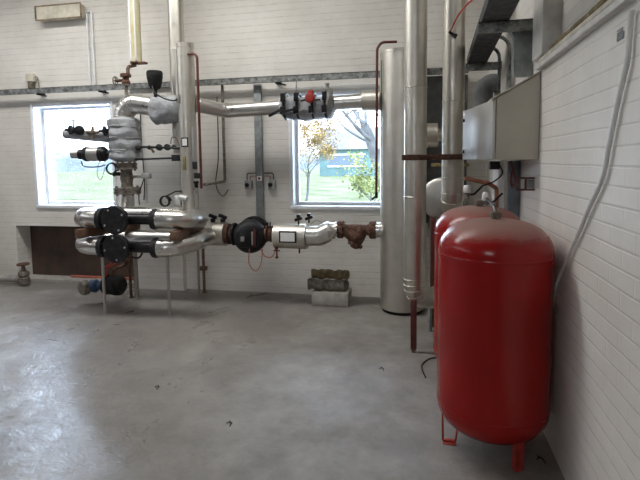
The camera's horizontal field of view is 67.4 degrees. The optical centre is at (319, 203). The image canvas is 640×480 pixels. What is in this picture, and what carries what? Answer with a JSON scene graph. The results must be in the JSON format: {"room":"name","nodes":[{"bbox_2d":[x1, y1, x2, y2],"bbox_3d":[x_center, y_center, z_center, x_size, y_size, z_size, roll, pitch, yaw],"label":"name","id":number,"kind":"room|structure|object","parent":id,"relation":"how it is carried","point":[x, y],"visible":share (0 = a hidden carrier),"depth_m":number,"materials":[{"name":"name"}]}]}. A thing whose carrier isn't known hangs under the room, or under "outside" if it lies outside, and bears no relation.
{"room":"mechanical room","nodes":[
{"label":"mechanical room","id":0,"kind":"room"},
{"bbox_2d":[0,0,488,296],"bbox_3d":[-2.171,-1.066,6.177,9.220,4.300,0.390,0,5,12],"label":"wall","id":1,"kind":"structure","parent":0,"point":[230,38],"depth_m":5.88,"materials":[{"name":"brick"}]},
{"bbox_2d":[25,73,39,87],"bbox_3d":[-3.774,-1.617,6.317,0.177,0.188,0.069,0,5,12],"label":"junction box","id":2,"kind":"object","parent":1,"relation":"attached to","point":[30,78],"visible":0.91,"depth_m":6.30,"materials":[{"name":"beige plastic"}]},
{"bbox_2d":[34,2,85,21],"bbox_3d":[-3.308,-2.439,6.122,0.670,0.182,0.117,0,5,12],"label":"light","id":3,"kind":"object","parent":1,"relation":"attached to","point":[75,10],"visible":1,"depth_m":6.08,"materials":[{"name":"beige plastic"}]},
{"bbox_2d":[29,100,116,208],"bbox_3d":[-3.236,-0.645,6.419,1.230,1.395,0.225,0,5,12],"label":"window","id":4,"kind":"structure","parent":1,"relation":"in","point":[38,111],"depth_m":6.48,"materials":[{"name":"white paint"}]},
{"bbox_2d":[30,226,133,276],"bbox_3d":[-3.157,0.668,6.692,1.994,0.775,0.030,0,5,12],"label":"board","id":5,"kind":"object","parent":1,"relation":"attached to","point":[54,251],"visible":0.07,"depth_m":6.78,"materials":[{"name":"brown wood"}]},
{"bbox_2d":[85,13,91,84],"bbox_3d":[-2.956,-1.972,6.133,0.032,0.907,0.033,0,5,12],"label":"conduit","id":6,"kind":"object","parent":1,"relation":"attached to","point":[86,20],"visible":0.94,"depth_m":6.12,"materials":[{"name":"white paint"}]},
{"bbox_2d":[85,11,96,84],"bbox_3d":[-2.921,-1.986,6.125,0.101,0.935,0.033,0,5,12],"label":"conduit","id":7,"kind":"object","parent":1,"relation":"attached to","point":[91,19],"visible":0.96,"depth_m":6.11,"materials":[{"name":"white paint"}]},
{"bbox_2d":[140,114,144,199],"bbox_3d":[-2.220,-0.673,6.002,0.032,1.251,0.014,0,5,12],"label":"cable","id":8,"kind":"object","parent":1,"relation":"attached to","point":[140,114],"visible":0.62,"depth_m":6.01,"materials":[{"name":"black plastic"}]},
{"bbox_2d":[215,97,228,196],"bbox_3d":[-1.202,-0.692,5.818,0.181,1.206,0.032,2,6,25],"label":"loose cable","id":9,"kind":"object","parent":1,"relation":"attached to","point":[217,97],"visible":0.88,"depth_m":5.85,"materials":[{"name":"black plastic"}]},
{"bbox_2d":[0,66,468,95],"bbox_3d":[-2.525,-1.459,5.988,8.400,0.065,0.048,0,5,12],"label":"steel rail","id":10,"kind":"object","parent":1,"relation":"attached to","point":[430,71],"visible":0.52,"depth_m":5.66,"materials":[{"name":"silver metal"}]},
{"bbox_2d":[203,85,225,185],"bbox_3d":[-1.216,-0.814,5.501,0.032,1.187,0.658,0,5,9],"label":"pipe","id":11,"kind":"object","parent":10,"relation":"attached to","point":[222,86],"visible":0.97,"depth_m":5.79,"materials":[{"name":"grey metal"}]},
{"bbox_2d":[244,173,254,188],"bbox_3d":[-0.843,-0.281,5.819,0.145,0.196,0.084,0,5,12],"label":"switch box","id":12,"kind":"object","parent":1,"relation":"attached to","point":[248,183],"visible":1,"depth_m":5.81,"materials":[{"name":"grey plastic"}]},
{"bbox_2d":[253,84,263,218],"bbox_3d":[-0.735,-0.582,5.778,0.090,1.690,0.044,0,5,12],"label":"strut","id":13,"kind":"object","parent":1,"relation":"attached to","point":[257,90],"visible":0.72,"depth_m":5.77,"materials":[{"name":"grey paint"}]},
{"bbox_2d":[264,173,275,188],"bbox_3d":[-0.608,-0.280,5.770,0.145,0.196,0.084,0,5,12],"label":"switch box","id":14,"kind":"object","parent":1,"relation":"attached to","point":[271,183],"visible":1,"depth_m":5.75,"materials":[{"name":"grey plastic"}]},
{"bbox_2d":[288,89,379,209],"bbox_3d":[0.239,-0.629,5.695,1.210,1.385,0.225,0,5,12],"label":"window","id":15,"kind":"structure","parent":1,"relation":"in","point":[293,125],"depth_m":5.75,"materials":[{"name":"white paint"}]},
{"bbox_2d":[426,75,467,222],"bbox_3d":[1.319,-0.594,5.341,0.600,1.620,0.077,0,5,12],"label":"wall panel","id":16,"kind":"object","parent":1,"relation":"attached to","point":[434,83],"visible":0.26,"depth_m":5.27,"materials":[{"name":"grey paint"}]},
{"bbox_2d":[0,281,564,479],"bbox_3d":[-3.387,1.648,1.147,9.520,0.200,11.170,0,5,12],"label":"floor","id":17,"kind":"structure","parent":0,"point":[302,388],"depth_m":3.35,"materials":[{"name":"concrete"}]},
{"bbox_2d":[0,274,18,282],"bbox_3d":[-5.309,0.998,6.715,2.680,0.100,0.100,0,5,12],"label":"pipe","id":18,"kind":"object","parent":17,"relation":"on","point":[3,277],"visible":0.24,"depth_m":6.44,"materials":[{"name":"silver metal"}]},
{"bbox_2d":[16,262,30,284],"bbox_3d":[-3.954,0.931,6.405,0.160,0.285,0.160,0,5,12],"label":"valve","id":19,"kind":"object","parent":18,"relation":"attached to","point":[24,279],"visible":1,"depth_m":6.36,"materials":[{"name":"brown metal"}]},
{"bbox_2d":[29,274,133,285],"bbox_3d":[-3.180,1.048,6.594,1.992,0.039,0.234,0,5,12],"label":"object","id":20,"kind":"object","parent":17,"relation":"on","point":[34,277],"depth_m":6.62,"materials":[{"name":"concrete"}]},
{"bbox_2d":[70,275,138,279],"bbox_3d":[-2.854,1.009,6.562,1.250,0.036,0.036,0,5,12],"label":"pipe","id":21,"kind":"object","parent":20,"relation":"on","point":[74,276],"visible":0.34,"depth_m":6.62,"materials":[{"name":"metal"}]},
{"bbox_2d":[75,228,215,316],"bbox_3d":[-1.929,0.720,5.322,1.513,0.884,0.763,0,5,12],"label":"loop","id":22,"kind":"object","parent":17,"relation":"on","point":[196,241],"visible":0.68,"depth_m":5.08,"materials":[{"name":"metal"}]},
{"bbox_2d":[75,224,140,238],"bbox_3d":[-2.325,0.279,5.304,0.070,0.093,0.784,2,6,29],"label":"timber packer","id":23,"kind":"object","parent":22,"relation":"on","point":[91,231],"visible":0.69,"depth_m":5.09,"materials":[{"name":"brown wood"}]},
{"bbox_2d":[109,253,131,275],"bbox_3d":[-2.269,0.644,5.479,0.249,0.352,0.121,-1,5,-8],"label":"pipe","id":24,"kind":"object","parent":22,"relation":"attached to","point":[129,258],"visible":0.6,"depth_m":5.44,"materials":[{"name":"metal"}]},
{"bbox_2d":[78,275,126,295],"bbox_3d":[-2.478,0.922,5.472,0.526,0.230,0.270,0,5,12],"label":"pump","id":25,"kind":"object","parent":24,"relation":"attached to","point":[116,285],"visible":0.88,"depth_m":5.40,"materials":[{"name":"black metal"}]},
{"bbox_2d":[95,234,158,262],"bbox_3d":[-1.983,0.450,5.005,0.688,0.296,0.260,0,5,12],"label":"pump","id":26,"kind":"object","parent":22,"relation":"attached to","point":[116,248],"visible":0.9,"depth_m":4.92,"materials":[{"name":"black metal"}]},
{"bbox_2d":[169,227,203,240],"bbox_3d":[-1.403,0.290,5.098,0.070,0.093,0.680,0,5,10],"label":"timber packer","id":27,"kind":"object","parent":22,"relation":"on","point":[177,234],"visible":0.56,"depth_m":4.88,"materials":[{"name":"brown wood"}]},
{"bbox_2d":[74,206,208,228],"bbox_3d":[-1.953,0.148,5.240,1.494,0.227,0.697,0,5,12],"label":"loop","id":28,"kind":"object","parent":27,"relation":"on","point":[164,217],"visible":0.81,"depth_m":4.97,"materials":[{"name":"metal"}]},
{"bbox_2d":[94,206,157,234],"bbox_3d":[-1.987,0.156,4.980,0.688,0.296,0.260,0,5,12],"label":"pump","id":29,"kind":"object","parent":28,"relation":"attached to","point":[115,220],"visible":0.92,"depth_m":4.89,"materials":[{"name":"black metal"}]},
{"bbox_2d":[121,195,134,206],"bbox_3d":[-2.238,-0.038,5.591,0.150,0.195,0.150,0,5,12],"label":"pipe","id":30,"kind":"object","parent":28,"relation":"attached to","point":[127,200],"visible":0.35,"depth_m":5.53,"materials":[{"name":"metal"}]},
{"bbox_2d":[113,161,140,195],"bbox_3d":[-2.241,-0.298,5.568,0.300,0.397,0.300,0,5,12],"label":"valve","id":31,"kind":"object","parent":30,"relation":"attached to","point":[127,188],"visible":0.91,"depth_m":5.50,"materials":[{"name":"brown metal"}]},
{"bbox_2d":[106,117,142,161],"bbox_3d":[-2.244,-0.738,5.535,0.376,0.500,0.378,0,5,12],"label":"blanket","id":32,"kind":"object","parent":31,"relation":"on","point":[124,133],"visible":0.96,"depth_m":5.38,"materials":[{"name":"grey fabric"}]},
{"bbox_2d":[62,130,108,142],"bbox_3d":[-2.668,-0.777,5.487,0.540,0.160,0.131,-1,5,-4],"label":"pipe","id":33,"kind":"object","parent":32,"relation":"on","point":[100,137],"visible":0.74,"depth_m":5.44,"materials":[{"name":"grey metal"}]},
{"bbox_2d":[64,120,76,133],"bbox_3d":[-2.802,-0.865,5.406,0.104,0.163,0.140,4,7,43],"label":"valve","id":34,"kind":"object","parent":33,"relation":"attached to","point":[70,129],"visible":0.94,"depth_m":5.38,"materials":[{"name":"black metal"}]},
{"bbox_2d":[74,125,84,134],"bbox_3d":[-2.715,-0.833,5.423,0.110,0.110,0.140,-2,5,-10],"label":"valve","id":35,"kind":"object","parent":33,"relation":"attached to","point":[79,130],"visible":1,"depth_m":5.40,"materials":[{"name":"black metal"}]},
{"bbox_2d":[86,126,98,138],"bbox_3d":[-2.566,-0.803,5.409,0.141,0.140,0.058,0,5,4],"label":"valve","id":36,"kind":"object","parent":33,"relation":"attached to","point":[91,131],"visible":1,"depth_m":5.40,"materials":[{"name":"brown metal"}]},
{"bbox_2d":[99,126,108,135],"bbox_3d":[-2.423,-0.826,5.423,0.140,0.110,0.110,-2,5,-10],"label":"valve","id":37,"kind":"object","parent":33,"relation":"attached to","point":[104,130],"visible":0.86,"depth_m":5.39,"materials":[{"name":"black metal"}]},
{"bbox_2d":[70,146,117,174],"bbox_3d":[-2.547,-0.492,5.453,0.601,0.325,0.243,0,5,5],"label":"valve actuator","id":38,"kind":"object","parent":32,"relation":"attached to","point":[101,153],"depth_m":5.42,"materials":[{"name":"metal"}]},
{"bbox_2d":[81,161,105,167],"bbox_3d":[-2.575,-0.449,5.448,0.331,0.075,0.022,1,5,16],"label":"cable","id":39,"kind":"object","parent":38,"relation":"hanging from","point":[81,161],"visible":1,"depth_m":5.45,"materials":[{"name":"black plastic"}]},
{"bbox_2d":[113,93,151,117],"bbox_3d":[-2.075,-1.095,5.462,0.583,0.320,0.232,0,5,12],"label":"clad bend","id":40,"kind":"object","parent":32,"relation":"on","point":[131,105],"visible":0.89,"depth_m":5.37,"materials":[{"name":"metal"}]},
{"bbox_2d":[112,63,136,94],"bbox_3d":[-2.188,-1.407,5.400,0.253,0.344,0.132,0,5,12],"label":"valve","id":41,"kind":"object","parent":40,"relation":"on","point":[125,81],"visible":1,"depth_m":5.38,"materials":[{"name":"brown metal"}]},
{"bbox_2d":[148,95,178,124],"bbox_3d":[-1.691,-1.059,5.391,0.360,0.335,0.320,0,5,12],"label":"blanket","id":42,"kind":"object","parent":40,"relation":"attached to","point":[160,110],"visible":0.8,"depth_m":5.27,"materials":[{"name":"grey fabric"}]},
{"bbox_2d":[146,70,162,96],"bbox_3d":[-1.825,-1.328,5.306,0.176,0.285,0.176,0,5,12],"label":"air vent","id":43,"kind":"object","parent":42,"relation":"on","point":[154,77],"visible":0.91,"depth_m":5.25,"materials":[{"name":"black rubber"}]},
{"bbox_2d":[135,137,179,152],"bbox_3d":[-1.818,-0.660,5.371,0.566,0.179,0.076,0,5,12],"label":"balance line","id":44,"kind":"object","parent":32,"relation":"attached to","point":[159,147],"visible":0.97,"depth_m":5.35,"materials":[{"name":"black metal"}]},
{"bbox_2d":[130,173,151,178],"bbox_3d":[-2.052,-0.321,5.475,0.274,0.065,0.074,1,5,15],"label":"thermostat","id":45,"kind":"object","parent":31,"relation":"attached to","point":[143,175],"visible":1,"depth_m":5.43,"materials":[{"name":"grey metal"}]},
{"bbox_2d":[175,42,198,210],"bbox_3d":[-1.447,-0.818,5.244,0.194,1.830,0.212,0,5,12],"label":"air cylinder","id":46,"kind":"object","parent":28,"relation":"on","point":[186,97],"visible":0.93,"depth_m":5.17,"materials":[{"name":"metal"}]},
{"bbox_2d":[135,155,179,160],"bbox_3d":[-1.805,-0.513,5.374,0.632,0.070,0.064,1,5,14],"label":"lower balance line","id":47,"kind":"object","parent":46,"relation":"attached to","point":[173,157],"visible":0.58,"depth_m":5.36,"materials":[{"name":"black metal"}]},
{"bbox_2d":[151,86,176,100],"bbox_3d":[-1.687,-1.196,5.179,0.334,0.187,0.041,1,5,21],"label":"cable","id":48,"kind":"object","parent":46,"relation":"attached to","point":[151,86],"visible":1,"depth_m":5.17,"materials":[{"name":"black plastic"}]},
{"bbox_2d":[159,191,181,206],"bbox_3d":[-1.643,-0.059,5.293,0.278,0.180,0.070,0,5,12],"label":"cable coil","id":49,"kind":"object","parent":46,"relation":"hanging from","point":[169,199],"visible":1,"depth_m":5.30,"materials":[{"name":"black plastic"}]},
{"bbox_2d":[175,194,188,204],"bbox_3d":[-1.522,-0.048,5.254,0.209,0.117,0.083,3,6,38],"label":"pipe elbow","id":50,"kind":"object","parent":46,"relation":"attached to","point":[178,198],"visible":1,"depth_m":5.28,"materials":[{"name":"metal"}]},
{"bbox_2d":[187,52,202,188],"bbox_3d":[-1.339,-0.888,5.151,0.131,1.444,0.027,1,5,22],"label":"pipe","id":51,"kind":"object","parent":46,"relation":"attached to","point":[192,53],"visible":1,"depth_m":5.12,"materials":[{"name":"metal"}]},
{"bbox_2d":[191,126,197,209],"bbox_3d":[-1.353,-0.386,5.170,0.036,0.900,0.036,0,5,12],"label":"pipe","id":52,"kind":"object","parent":28,"relation":"on","point":[192,127],"visible":0.95,"depth_m":5.15,"materials":[{"name":"metal"}]},
{"bbox_2d":[192,162,200,187],"bbox_3d":[-1.324,-0.314,5.150,0.075,0.280,0.060,0,5,12],"label":"valve","id":53,"kind":"object","parent":52,"relation":"attached to","point":[196,175],"visible":1,"depth_m":5.13,"materials":[{"name":"black metal"}]},
{"bbox_2d":[197,214,228,293],"bbox_3d":[-1.295,0.611,5.677,0.541,1.026,0.514,0,5,12],"label":"pipe","id":54,"kind":"object","parent":17,"relation":"on","point":[217,227],"depth_m":5.47,"materials":[{"name":"metal"}]},
{"bbox_2d":[223,216,272,252],"bbox_3d":[-0.793,0.345,5.447,0.610,0.398,0.412,-1,5,-7],"label":"pump","id":55,"kind":"object","parent":54,"relation":"attached to","point":[253,232],"visible":0.92,"depth_m":5.29,"materials":[{"name":"metal"}]},
{"bbox_2d":[248,249,262,270],"bbox_3d":[-0.706,0.616,5.270,0.166,0.251,0.017,-1,5,0],"label":"lead","id":56,"kind":"object","parent":55,"relation":"hanging from","point":[249,249],"visible":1,"depth_m":5.27,"materials":[{"name":"grey rubber"}]},
{"bbox_2d":[272,213,312,252],"bbox_3d":[-0.300,0.329,5.317,0.410,0.435,0.293,0,5,12],"label":"jacket","id":57,"kind":"object","parent":55,"relation":"attached to","point":[292,236],"depth_m":5.22,"materials":[{"name":"metal"}]},
{"bbox_2d":[273,246,279,258],"bbox_3d":[-0.473,0.530,5.253,0.070,0.130,0.036,0,5,12],"label":"drain cock","id":58,"kind":"object","parent":57,"relation":"attached to","point":[276,247],"visible":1,"depth_m":5.25,"materials":[{"name":"metal"}]},
{"bbox_2d":[312,287,351,306],"bbox_3d":[0.135,1.047,5.450,0.419,0.160,0.267,0,5,12],"label":"concrete block","id":59,"kind":"object","parent":17,"relation":"on","point":[341,298],"visible":0.86,"depth_m":5.33,"materials":[{"name":"grey concrete"}]},
{"bbox_2d":[307,278,348,291],"bbox_3d":[0.079,0.910,5.399,0.481,0.139,0.157,0,5,12],"label":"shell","id":60,"kind":"object","parent":59,"relation":"on","point":[312,283],"visible":1,"depth_m":5.35,"materials":[{"name":"stone"}]},
{"bbox_2d":[311,269,349,279],"bbox_3d":[0.109,0.806,5.498,0.455,0.127,0.134,0,5,12],"label":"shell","id":61,"kind":"object","parent":60,"relation":"on","point":[338,274],"visible":0.98,"depth_m":5.46,"materials":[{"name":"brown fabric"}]},
{"bbox_2d":[380,47,423,315],"bbox_3d":[0.872,-0.218,5.069,0.478,2.730,0.478,0,5,12],"label":"cylinder","id":62,"kind":"object","parent":17,"relation":"on","point":[394,300],"visible":0.57,"depth_m":4.90,"materials":[{"name":"metal"}]},
{"bbox_2d":[195,90,380,117],"bbox_3d":[-0.375,-1.075,5.159,2.056,0.240,0.376,0,5,12],"label":"pipe","id":63,"kind":"object","parent":62,"relation":"attached to","point":[366,101],"visible":0.79,"depth_m":5.22,"materials":[{"name":"metal"}]},
{"bbox_2d":[268,90,335,120],"bbox_3d":[-0.170,-1.052,5.156,0.715,0.313,0.352,0,5,12],"label":"valve","id":64,"kind":"object","parent":63,"relation":"attached to","point":[316,110],"depth_m":5.07,"materials":[{"name":"black metal"}]},
{"bbox_2d":[325,83,332,104],"bbox_3d":[0.092,-1.142,4.995,0.087,0.227,0.082,0,5,12],"label":"stub","id":65,"kind":"object","parent":64,"relation":"attached to","point":[328,89],"visible":1,"depth_m":4.96,"materials":[{"name":"silver metal"}]},
{"bbox_2d":[336,220,376,248],"bbox_3d":[0.396,0.334,5.175,0.473,0.312,0.200,0,5,12],"label":"strainer","id":66,"kind":"object","parent":62,"relation":"attached to","point":[356,234],"visible":0.94,"depth_m":5.11,"materials":[{"name":"metal"}]},
{"bbox_2d":[305,220,336,245],"bbox_3d":[0.018,0.313,5.255,0.325,0.300,0.222,0,5,12],"label":"offset bend","id":67,"kind":"object","parent":66,"relation":"attached to","point":[322,234],"visible":1,"depth_m":5.17,"materials":[{"name":"metal"}]},
{"bbox_2d":[376,222,382,237],"bbox_3d":[0.655,0.277,5.118,0.110,0.164,0.164,0,5,12],"label":"pipe collar","id":68,"kind":"object","parent":62,"relation":"attached to","point":[379,230],"visible":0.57,"depth_m":5.05,"materials":[{"name":"metal"}]},
{"bbox_2d":[403,0,433,352],"bbox_3d":[0.937,-0.913,3.994,0.499,4.300,0.225,-2,5,-20],"label":"pipe","id":69,"kind":"object","parent":17,"relation":"on","point":[420,295],"visible":0.94,"depth_m":3.94,"materials":[{"name":"metal"}]},
{"bbox_2d":[402,154,462,159],"bbox_3d":[0.923,-0.379,3.892,0.515,0.045,0.040,-1,5,0],"label":"bar","id":70,"kind":"object","parent":69,"relation":"attached to","point":[428,156],"visible":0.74,"depth_m":3.89,"materials":[{"name":"metal"}]},
{"bbox_2d":[421,357,435,377],"bbox_3d":[0.837,1.262,3.746,0.093,0.010,0.420,2,6,27],"label":"wire","id":71,"kind":"object","parent":17,"relation":"on","point":[431,357],"visible":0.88,"depth_m":3.77,"materials":[{"name":"black rubber"}]},
{"bbox_2d":[428,308,431,331],"bbox_3d":[1.034,0.988,4.508,0.040,0.420,0.040,0,5,12],"label":"prop","id":72,"kind":"object","parent":17,"relation":"on","point":[429,310],"visible":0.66,"depth_m":4.50,"materials":[{"name":"grey paint"}]},
{"bbox_2d":[430,218,435,326],"bbox_3d":[1.079,0.659,4.593,0.050,1.060,0.040,0,5,12],"label":"post","id":73,"kind":"object","parent":17,"relation":"on","point":[433,220],"visible":0.56,"depth_m":4.56,"materials":[{"name":"metal"}]},
{"bbox_2d":[433,200,519,358],"bbox_3d":[1.097,0.635,3.346,0.593,1.325,0.593,-3,6,-26],"label":"vessel","id":74,"kind":"object","parent":17,"relation":"on","point":[453,216],"visible":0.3,"depth_m":3.24,"materials":[{"name":"red metal"}]},
{"bbox_2d":[482,192,502,205],"bbox_3d":[1.240,-0.030,3.451,0.148,0.108,0.066,0,5,12],"label":"valve","id":75,"kind":"object","parent":74,"relation":"on","point":[485,195],"visible":0.67,"depth_m":3.44,"materials":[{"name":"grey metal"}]},
{"bbox_2d":[437,211,554,472],"bbox_3d":[0.948,0.699,2.634,0.593,1.325,0.593,-3,6,-26],"label":"vessel","id":76,"kind":"object","parent":17,"relation":"on","point":[496,273],"visible":1,"depth_m":2.38,"materials":[{"name":"red metal"}]},
{"bbox_2d":[486,198,496,210],"bbox_3d":[0.986,0.011,2.767,0.019,0.066,0.406,0,5,12],"label":"hose","id":77,"kind":"object","parent":76,"relation":"on","point":[488,200],"visible":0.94,"depth_m":2.69,"materials":[{"name":"grey metal"}]},
{"bbox_2d":[492,160,504,208],"bbox_3d":[1.436,0.435,3.893,0.089,1.620,0.090,0,5,12],"label":"pipe","id":78,"kind":"object","parent":17,"relation":"on","point":[500,182],"visible":0.02,"depth_m":3.80,"materials":[{"name":"metal"}]},
{"bbox_2d":[506,161,520,216],"bbox_3d":[1.429,0.477,3.580,0.085,1.590,0.040,0,5,12],"label":"upright","id":79,"kind":"object","parent":17,"relation":"on","point":[513,196],"visible":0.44,"depth_m":3.51,"materials":[{"name":"grey metal"}]},
{"bbox_2d":[486,0,639,479],"bbox_3d":[0.953,-0.568,0.047,0.400,4.300,10.580,0,5,12],"label":"wall","id":80,"kind":"structure","parent":0,"point":[592,430],"depth_m":2.06,"materials":[{"name":"brick"}]},
{"bbox_2d":[474,74,496,106],"bbox_3d":[1.606,-0.997,4.682,0.205,0.530,0.180,0,5,12],"label":"duct elbow","id":81,"kind":"object","parent":80,"relation":"attached to","point":[484,89],"visible":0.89,"depth_m":4.60,"materials":[{"name":"grey paint"}]},
{"bbox_2d":[465,0,532,70],"bbox_3d":[1.171,-1.165,2.941,0.353,0.140,3.225,0,5,13],"label":"cable tray","id":82,"kind":"object","parent":80,"relation":"attached to","point":[494,19],"visible":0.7,"depth_m":3.10,"materials":[{"name":"grey metal"}]},
{"bbox_2d":[450,0,472,30],"bbox_3d":[1.021,-1.340,3.338,0.027,0.156,1.191,0,5,5],"label":"lead","id":83,"kind":"object","parent":82,"relation":"attached to","point":[470,1],"visible":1,"depth_m":3.60,"materials":[{"name":"plastic"}]},
{"bbox_2d":[494,47,500,94],"bbox_3d":[1.474,-1.017,4.113,0.139,0.674,0.027,0,5,12],"label":"conduit","id":84,"kind":"object","parent":82,"relation":"attached to","point":[496,50],"visible":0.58,"depth_m":4.08,"materials":[{"name":"metal"}]},
{"bbox_2d":[499,35,510,88],"bbox_3d":[1.413,-0.987,3.770,0.159,0.674,0.027,0,5,12],"label":"conduit","id":85,"kind":"object","parent":82,"relation":"attached to","point":[503,38],"visible":0.68,"depth_m":3.74,"materials":[{"name":"metal"}]},
{"bbox_2d":[508,31,532,77],"bbox_3d":[1.273,-1.013,3.179,0.245,0.343,0.064,0,5,12],"label":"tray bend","id":86,"kind":"object","parent":82,"relation":"attached to","point":[522,63],"visible":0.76,"depth_m":3.14,"materials":[{"name":"grey paint"}]},
{"bbox_2d":[462,71,540,159],"bbox_3d":[1.231,-0.581,3.372,0.406,0.540,0.800,0,5,12],"label":"upper cabinet","id":87,"kind":"object","parent":80,"relation":"attached to","point":[506,126],"visible":1,"depth_m":3.00,"materials":[{"name":"grey metal"}]},
{"bbox_2d":[464,176,498,206],"bbox_3d":[1.254,0.021,3.740,0.260,0.476,0.032,0,5,12],"label":"copper pipe","id":88,"kind":"object","parent":87,"relation":"attached to","point":[496,193],"visible":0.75,"depth_m":3.71,"materials":[{"name":"brown metal"}]},
{"bbox_2d":[463,185,482,198],"bbox_3d":[1.179,-0.091,3.694,0.148,0.108,0.066,0,5,12],"label":"valve","id":89,"kind":"object","parent":88,"relation":"attached to","point":[467,190],"visible":1,"depth_m":3.69,"materials":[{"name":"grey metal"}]},
{"bbox_2d":[482,161,502,185],"bbox_3d":[1.271,-0.222,3.540,0.148,0.185,0.060,0,5,12],"label":"cable gland","id":90,"kind":"object","parent":87,"relation":"hanging from","point":[492,164],"visible":1,"depth_m":3.51,"materials":[{"name":"black plastic"}]},
{"bbox_2d":[509,161,515,187],"bbox_3d":[1.359,-0.209,3.385,0.046,0.190,0.027,0,5,12],"label":"hose","id":91,"kind":"object","parent":87,"relation":"hanging from","point":[511,164],"visible":1,"depth_m":3.38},
{"bbox_2d":[516,177,534,190],"bbox_3d":[1.328,-0.132,3.116,0.110,0.087,0.060,0,5,12],"label":"wall bracket","id":92,"kind":"object","parent":80,"relation":"attached to","point":[528,182],"visible":1,"depth_m":3.08,"materials":[{"name":"metal"}]},
{"bbox_2d":[532,0,562,61],"bbox_3d":[1.372,-1.923,2.796,0.155,2.090,0.250,0,5,12],"label":"trim","id":93,"kind":"structure","parent":80,"relation":"attached to","point":[547,14],"depth_m":2.77,"materials":[{"name":"white paint"}]},
{"bbox_2d":[535,0,634,69],"bbox_3d":[1.098,-0.769,1.650,0.098,0.138,2.600,0,5,12],"label":"wall ledge","id":94,"kind":"object","parent":80,"relation":"attached to","point":[603,11],"visible":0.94,"depth_m":2.11,"materials":[{"name":"white paint"}]},
{"bbox_2d":[553,10,634,309],"bbox_3d":[1.166,-0.011,2.140,0.018,1.391,0.923,0,5,12],"label":"conduit","id":95,"kind":"object","parent":80,"relation":"attached to","point":[630,22],"visible":0.94,"depth_m":1.81,"materials":[{"name":"plastic"}]},
{"bbox_2d":[616,27,624,41],"bbox_3d":[1.103,-0.623,1.763,0.006,0.039,0.059,0,5,12],"label":"air vent","id":96,"kind":"object","parent":80,"relation":"in","point":[620,35],"visible":1,"depth_m":1.76,"materials":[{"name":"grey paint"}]},
{"bbox_3d":[0.549,-0.078,4.829,0.063,0.080,0.055,0,5,12],"label":"drain cock","id":97,"kind":"object","parent":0,"visible":0},
{"bbox_2d":[375,40,396,191],"bbox_3d":[0.654,-0.856,4.773,0.218,1.498,0.035,-1,5,0],"label":"pipe","id":98,"kind":"object","parent":97,"relation":"attached to","point":[392,41],"visible":1,"depth_m":4.76,"materials":[{"name":"metal"}]},
{"bbox_3d":[-3.442,-2.835,0.755,9.520,0.200,11.170,0,5,12],"label":"ceiling","id":99,"kind":"structure","parent":0,"visible":0},
{"bbox_2d":[128,0,147,64],"bbox_3d":[-2.046,-2.356,5.323,0.202,1.585,0.162,0,5,12],"label":"pipe","id":100,"kind":"object","parent":99,"relation":"attached to","point":[133,5],"visible":0.98,"depth_m":5.34,"materials":[{"name":"metal"}]},
{"bbox_2d":[167,0,184,152],"bbox_3d":[-1.630,-1.874,5.463,0.183,2.580,0.183,-1,5,-6],"label":"riser pipe","id":101,"kind":"object","parent":99,"relation":"attached to","point":[176,33],"visible":0.47,"depth_m":5.40,"materials":[{"name":"metal"}]},
{"bbox_2d":[441,0,465,211],"bbox_3d":[1.157,-1.475,4.143,0.204,3.212,0.405,0,5,12],"label":"pipe","id":102,"kind":"object","parent":99,"relation":"attached to","point":[453,85],"visible":0.94,"depth_m":4.02,"materials":[{"name":"metal"}]},
{"bbox_2d":[427,123,441,147],"bbox_3d":[1.101,-0.655,4.582,0.220,0.238,0.238,0,5,12],"label":"pipe stub","id":103,"kind":"object","parent":102,"relation":"attached to","point":[434,134],"visible":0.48,"depth_m":4.50,"materials":[{"name":"metal"}]},
{"bbox_2d":[426,177,468,227],"bbox_3d":[1.269,-0.009,4.826,0.424,0.546,0.687,1,5,22],"label":"tank","id":104,"kind":"object","parent":102,"relation":"attached to","point":[433,187],"visible":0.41,"depth_m":4.54,"materials":[{"name":"metal"}]},
{"bbox_2d":[431,163,468,166],"bbox_3d":[1.156,-0.348,4.270,0.320,0.030,0.020,0,5,12],"label":"bar","id":105,"kind":"object","parent":102,"relation":"attached to","point":[432,164],"visible":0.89,"depth_m":4.28,"materials":[{"name":"gold metal"}]},
{"label":"outside","id":106,"kind":"structure","parent":0,"visible":0},
{"bbox_2d":[53,169,379,201],"bbox_3d":[-27.989,-7.838,110.703,340.000,0.300,194.110,0,5,12],"label":"ground","id":107,"kind":"structure","parent":106,"point":[72,185],"depth_m":26.61,"materials":[{"name":"green plant"}]},
{"bbox_2d":[52,151,319,171],"bbox_3d":[-28.662,-13.638,107.301,300.000,12.864,24.000,0,5,12],"label":"woodland","id":108,"kind":"object","parent":107,"relation":"on","point":[62,162],"visible":0.02,"depth_m":101.20,"materials":[{"name":"green plant"}]},
{"bbox_2d":[299,114,341,200],"bbox_3d":[-0.597,-1.535,15.374,3.076,3.321,1.666,3,7,40],"label":"autumn tree","id":109,"kind":"object","parent":107,"relation":"on","point":[315,141],"visible":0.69,"depth_m":14.88,"materials":[{"name":"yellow plant"}]},
{"bbox_2d":[316,127,379,175],"bbox_3d":[3.186,-5.136,47.071,6.400,4.650,4.800,0,5,12],"label":"shed","id":110,"kind":"object","parent":107,"relation":"on","point":[349,141],"visible":0.57,"depth_m":45.38,"materials":[{"name":"stone"}]},
{"bbox_2d":[336,149,379,201],"bbox_3d":[1.199,-0.402,11.048,1.424,1.751,1.167,2,6,29],"label":"leafy shrub","id":111,"kind":"object","parent":107,"relation":"on","point":[364,186],"visible":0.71,"depth_m":10.93,"materials":[{"name":"green plant"}]},
{"bbox_2d":[337,109,379,192],"bbox_3d":[1.480,-2.918,14.248,4.000,6.237,3.937,-2,5,-18],"label":"bare tree","id":112,"kind":"object","parent":107,"relation":"on","point":[365,130],"visible":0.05,"depth_m":13.77,"materials":[{"name":"grey plant"}]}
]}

